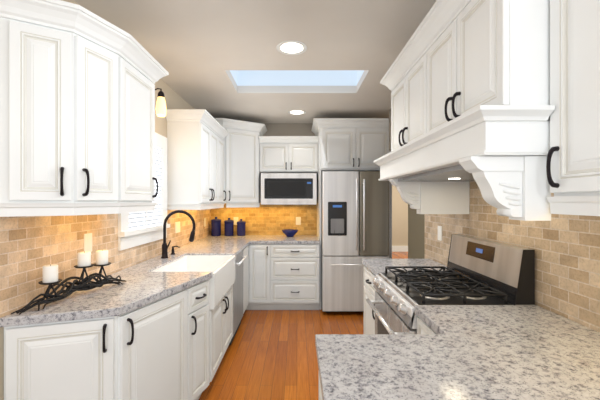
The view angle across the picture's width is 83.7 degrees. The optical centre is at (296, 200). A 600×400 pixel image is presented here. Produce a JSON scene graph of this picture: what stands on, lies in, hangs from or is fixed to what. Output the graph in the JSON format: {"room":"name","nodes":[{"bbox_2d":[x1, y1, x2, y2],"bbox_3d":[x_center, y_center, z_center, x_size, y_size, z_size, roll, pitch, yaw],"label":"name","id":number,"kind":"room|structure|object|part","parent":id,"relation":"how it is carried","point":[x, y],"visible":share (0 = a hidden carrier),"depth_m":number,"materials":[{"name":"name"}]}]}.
{"room":"kitchen","nodes":[
{"label":"kitchen","id":0,"kind":"room"},
{"bbox_2d":[74,0,435,122],"bbox_3d":[1.000,-1.630,4.000,10.000,0.920,14.000,0,0,0],"label":"ceiling","id":1,"kind":"structure","parent":0,"point":[221,57],"depth_m":2.57,"materials":[{"name":"paint"}]},
{"bbox_2d":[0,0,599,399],"bbox_3d":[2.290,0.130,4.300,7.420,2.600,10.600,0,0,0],"label":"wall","id":2,"kind":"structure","parent":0,"point":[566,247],"depth_m":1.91,"materials":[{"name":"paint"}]},
{"bbox_2d":[0,0,168,216],"bbox_3d":[-1.097,-0.413,1.855,0.403,0.963,0.971,0,0,0],"label":"upper cabinet","id":3,"kind":"object","parent":2,"relation":"attached to","point":[77,90],"visible":1,"depth_m":1.56,"materials":[{"name":"paint"}]},
{"bbox_2d":[84,233,91,251],"label":"outlet plates","id":4,"kind":"object","parent":2,"relation":"attached to","point":[87,241],"depth_m":2.08,"materials":[{"name":"white plastic"}]},
{"bbox_2d":[118,132,169,250],"bbox_3d":[-1.274,-0.130,2.865,0.050,0.980,0.878,0,0,0],"label":"window","id":5,"kind":"structure","parent":2,"relation":"in","point":[136,228],"depth_m":2.99,"materials":[{"name":"paint"}]},
{"bbox_2d":[155,88,166,116],"bbox_3d":[-1.208,-0.845,2.860,0.182,0.242,0.089,0,0,0],"label":"wall sconce","id":6,"kind":"object","parent":2,"relation":"attached to","point":[161,109],"visible":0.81,"depth_m":2.83,"materials":[{"name":"white glass"}]},
{"bbox_2d":[175,221,179,232],"label":"outlet plates","id":7,"kind":"object","parent":2,"relation":"attached to","point":[177,224],"depth_m":3.63,"materials":[{"name":"white plastic"}]},
{"bbox_2d":[166,109,228,209],"bbox_3d":[-1.097,-0.404,3.834,0.403,0.983,1.128,0,0,0],"label":"upper cabinet","id":8,"kind":"object","parent":2,"relation":"attached to","point":[195,143],"visible":0.98,"depth_m":3.35,"materials":[{"name":"paint"}]},
{"bbox_2d":[233,217,237,224],"label":"outlet plates","id":9,"kind":"object","parent":2,"relation":"attached to","point":[235,219],"depth_m":5.04,"materials":[{"name":"white plastic"}]},
{"bbox_2d":[214,118,266,207],"bbox_3d":[-0.874,-0.491,4.684,0.848,1.158,0.728,0,0,0],"label":"upper cabinet","id":10,"kind":"object","parent":2,"relation":"attached to","point":[242,176],"visible":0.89,"depth_m":4.52,"materials":[{"name":"paint"}]},
{"bbox_2d":[259,136,317,173],"bbox_3d":[-0.117,-0.652,4.845,0.823,0.495,0.406,0,0,0],"label":"upper cabinet","id":11,"kind":"object","parent":2,"relation":"attached to","point":[277,154],"visible":0.99,"depth_m":4.69,"materials":[{"name":"paint"}]},
{"bbox_2d":[261,173,316,204],"bbox_3d":[-0.115,-0.168,4.832,0.770,0.440,0.416,0,0,0],"label":"microwave","id":12,"kind":"object","parent":11,"relation":"attached to","point":[276,188],"visible":1,"depth_m":4.63,"materials":[{"name":"silver metal"}]},
{"bbox_2d":[296,217,300,224],"label":"outlet plates","id":13,"kind":"object","parent":2,"relation":"attached to","point":[298,219],"depth_m":5.04,"materials":[{"name":"white plastic"}]},
{"bbox_2d":[392,246,407,251],"bbox_3d":[2.950,1.350,9.479,3.300,0.160,0.038,0,0,0],"label":"baseboard","id":14,"kind":"structure","parent":2,"relation":"attached to","point":[394,248],"depth_m":9.46,"materials":[{"name":"paint"}]},
{"bbox_2d":[389,179,468,213],"bbox_3d":[0.916,-0.032,2.332,0.523,0.243,0.088,0,0,0],"label":"corbel","id":15,"kind":"object","parent":2,"relation":"attached to","point":[428,197],"visible":0.97,"depth_m":2.29,"materials":[{"name":"paint"}]},
{"bbox_2d":[438,226,441,240],"label":"outlet plates","id":16,"kind":"object","parent":2,"relation":"attached to","point":[439,227],"depth_m":2.74,"materials":[{"name":"white plastic"}]},
{"bbox_2d":[373,105,554,180],"bbox_3d":[0.887,-0.221,1.851,0.582,0.182,1.522,0,0,0],"label":"range hood","id":17,"kind":"object","parent":2,"relation":"attached to","point":[484,130],"visible":0.63,"depth_m":1.21,"materials":[{"name":"paint"}]},
{"bbox_2d":[459,156,550,220],"bbox_3d":[0.730,-0.043,1.187,0.270,0.220,0.093,0,0,0],"label":"corbel","id":18,"kind":"object","parent":17,"relation":"attached to","point":[518,187],"visible":1,"depth_m":1.15,"materials":[{"name":"paint"}]},
{"bbox_2d":[380,0,549,151],"bbox_3d":[0.909,-0.618,1.816,0.538,0.605,1.528,0,0,0],"label":"upper cabinet","id":19,"kind":"object","parent":2,"relation":"attached to","point":[464,55],"visible":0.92,"depth_m":1.37,"materials":[{"name":"paint"}]},
{"bbox_2d":[546,0,599,215],"bbox_3d":[0.982,-0.426,0.674,0.393,0.938,0.908,0,0,0],"label":"upper cabinet","id":20,"kind":"object","parent":2,"relation":"attached to","point":[573,156],"visible":1,"depth_m":1.02,"materials":[{"name":"paint"}]},
{"bbox_2d":[199,252,407,399],"bbox_3d":[1.000,1.460,4.000,10.000,0.060,14.000,0,0,0],"label":"floor","id":21,"kind":"structure","parent":0,"point":[271,355],"depth_m":3.12,"materials":[{"name":"brown wood"}]},
{"bbox_2d":[4,245,248,399],"bbox_3d":[-0.941,0.991,2.898,0.714,0.878,2.859,0,0,0],"label":"base cabinet","id":22,"kind":"object","parent":21,"relation":"on","point":[171,347],"visible":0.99,"depth_m":1.68,"materials":[{"name":"paint"}]},
{"bbox_2d":[0,241,248,326],"bbox_3d":[-0.954,0.530,2.877,0.689,0.040,2.842,0,0,0],"label":"countertop","id":23,"kind":"structure","parent":22,"relation":"on","point":[142,287],"depth_m":1.89,"materials":[{"name":"stone"}]},
{"bbox_2d":[11,250,126,314],"bbox_3d":[-1.161,0.390,1.796,0.103,0.233,0.643,0,0,16],"label":"candle holder","id":24,"kind":"object","parent":23,"relation":"on","point":[50,272],"visible":1,"depth_m":1.77,"materials":[{"name":"grey metal"}]},
{"bbox_2d":[171,246,179,254],"bbox_3d":[-1.162,0.468,3.200,0.086,0.083,0.039,0,0,0],"label":"soap dispenser","id":25,"kind":"object","parent":23,"relation":"on","point":[172,251],"visible":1,"depth_m":3.19,"materials":[{"name":"black metal"}]},
{"bbox_2d":[161,210,195,257],"bbox_3d":[-1.063,0.295,3.017,0.308,0.429,0.098,0,0,0],"label":"faucet","id":26,"kind":"object","parent":23,"relation":"on","point":[165,246],"visible":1,"depth_m":2.99,"materials":[{"name":"black metal"}]},
{"bbox_2d":[151,255,234,309],"bbox_3d":[-0.841,0.655,2.835,0.488,0.260,0.826,0,0,0],"label":"farmhouse sink","id":27,"kind":"object","parent":23,"relation":"in","point":[222,267],"visible":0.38,"depth_m":2.99,"materials":[{"name":"white ceramic"}]},
{"bbox_2d":[229,250,246,344],"bbox_3d":[-0.908,0.993,3.575,0.684,0.874,0.600,0,0,0],"label":"dishwasher","id":28,"kind":"object","parent":21,"relation":"on","point":[238,285],"visible":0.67,"depth_m":3.54,"materials":[{"name":"silver metal"}]},
{"bbox_2d":[246,244,319,309],"bbox_3d":[-0.502,0.991,4.661,1.591,0.878,0.774,0,0,0],"label":"base cabinet","id":29,"kind":"object","parent":21,"relation":"on","point":[281,276],"visible":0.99,"depth_m":4.31,"materials":[{"name":"paint"}]},
{"bbox_2d":[197,235,319,243],"bbox_3d":[-0.502,0.530,4.674,1.591,0.040,0.748,0,0,0],"label":"countertop","id":30,"kind":"structure","parent":29,"relation":"on","point":[253,239],"depth_m":4.44,"materials":[{"name":"stone"}]},
{"bbox_2d":[211,217,220,235],"bbox_3d":[-1.190,0.370,4.930,0.148,0.278,0.148,0,0,0],"label":"canister","id":31,"kind":"object","parent":30,"relation":"on","point":[215,223],"visible":1,"depth_m":4.87,"materials":[{"name":"blue ceramic"}]},
{"bbox_2d":[224,218,233,235],"bbox_3d":[-1.000,0.378,4.930,0.140,0.263,0.140,0,0,0],"label":"canister","id":32,"kind":"object","parent":30,"relation":"on","point":[228,224],"visible":0.99,"depth_m":4.88,"materials":[{"name":"blue ceramic"}]},
{"bbox_2d":[237,219,245,235],"bbox_3d":[-0.820,0.385,4.930,0.132,0.248,0.132,0,0,0],"label":"canister","id":33,"kind":"object","parent":30,"relation":"on","point":[241,225],"visible":1,"depth_m":4.87,"materials":[{"name":"blue ceramic"}]},
{"bbox_2d":[282,229,297,236],"bbox_3d":[-0.100,0.462,4.800,0.244,0.095,0.244,0,0,0],"label":"bowl","id":34,"kind":"object","parent":30,"relation":"on","point":[288,232],"visible":1,"depth_m":4.74,"materials":[{"name":"blue ceramic"}]},
{"bbox_2d":[311,118,391,309],"bbox_3d":[0.734,0.180,4.689,1.033,2.500,0.718,0,0,0],"label":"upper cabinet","id":35,"kind":"object","parent":21,"relation":"on","point":[344,144],"visible":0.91,"depth_m":4.39,"materials":[{"name":"paint"}]},
{"bbox_2d":[321,171,388,312],"bbox_3d":[0.735,0.529,4.562,0.830,1.799,0.916,0,0,0],"label":"fridge","id":36,"kind":"object","parent":21,"relation":"on","point":[354,204],"visible":0.84,"depth_m":4.17,"materials":[{"name":"silver metal"}]},
{"bbox_3d":[0.502,0.220,4.166,0.235,0.420,0.006,0,0,0],"label":"panel","id":37,"kind":"part","parent":36,"relation":"part of","materials":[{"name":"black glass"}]},
{"bbox_3d":[0.735,0.264,4.136,0.630,1.067,0.066,0,0,0],"label":"handle","id":38,"kind":"part","parent":36,"relation":"part of","materials":[{"name":"silver metal"}]},
{"bbox_2d":[319,265,435,399],"bbox_3d":[0.628,0.991,1.715,1.099,0.878,2.470,0,0,0],"label":"base cabinet","id":39,"kind":"object","parent":21,"relation":"on","point":[369,290],"visible":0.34,"depth_m":2.66,"materials":[{"name":"paint"}]},
{"bbox_2d":[362,259,446,275],"bbox_3d":[0.876,0.530,2.688,0.603,0.040,0.564,0,0,0],"label":"countertop","id":40,"kind":"structure","parent":39,"relation":"on","point":[376,266],"depth_m":2.73,"materials":[{"name":"stone"}]},
{"bbox_2d":[315,305,599,399],"bbox_3d":[0.624,0.530,1.047,1.108,0.040,1.194,0,0,0],"label":"countertop","id":41,"kind":"structure","parent":39,"relation":"on","point":[475,352],"depth_m":1.08,"materials":[{"name":"stone"}]},
{"bbox_2d":[366,234,534,333],"bbox_3d":[0.827,0.835,2.025,0.682,1.191,0.759,0,0,0],"label":"range","id":42,"kind":"object","parent":21,"relation":"on","point":[479,271],"visible":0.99,"depth_m":1.86,"materials":[{"name":"silver metal"}]}
]}

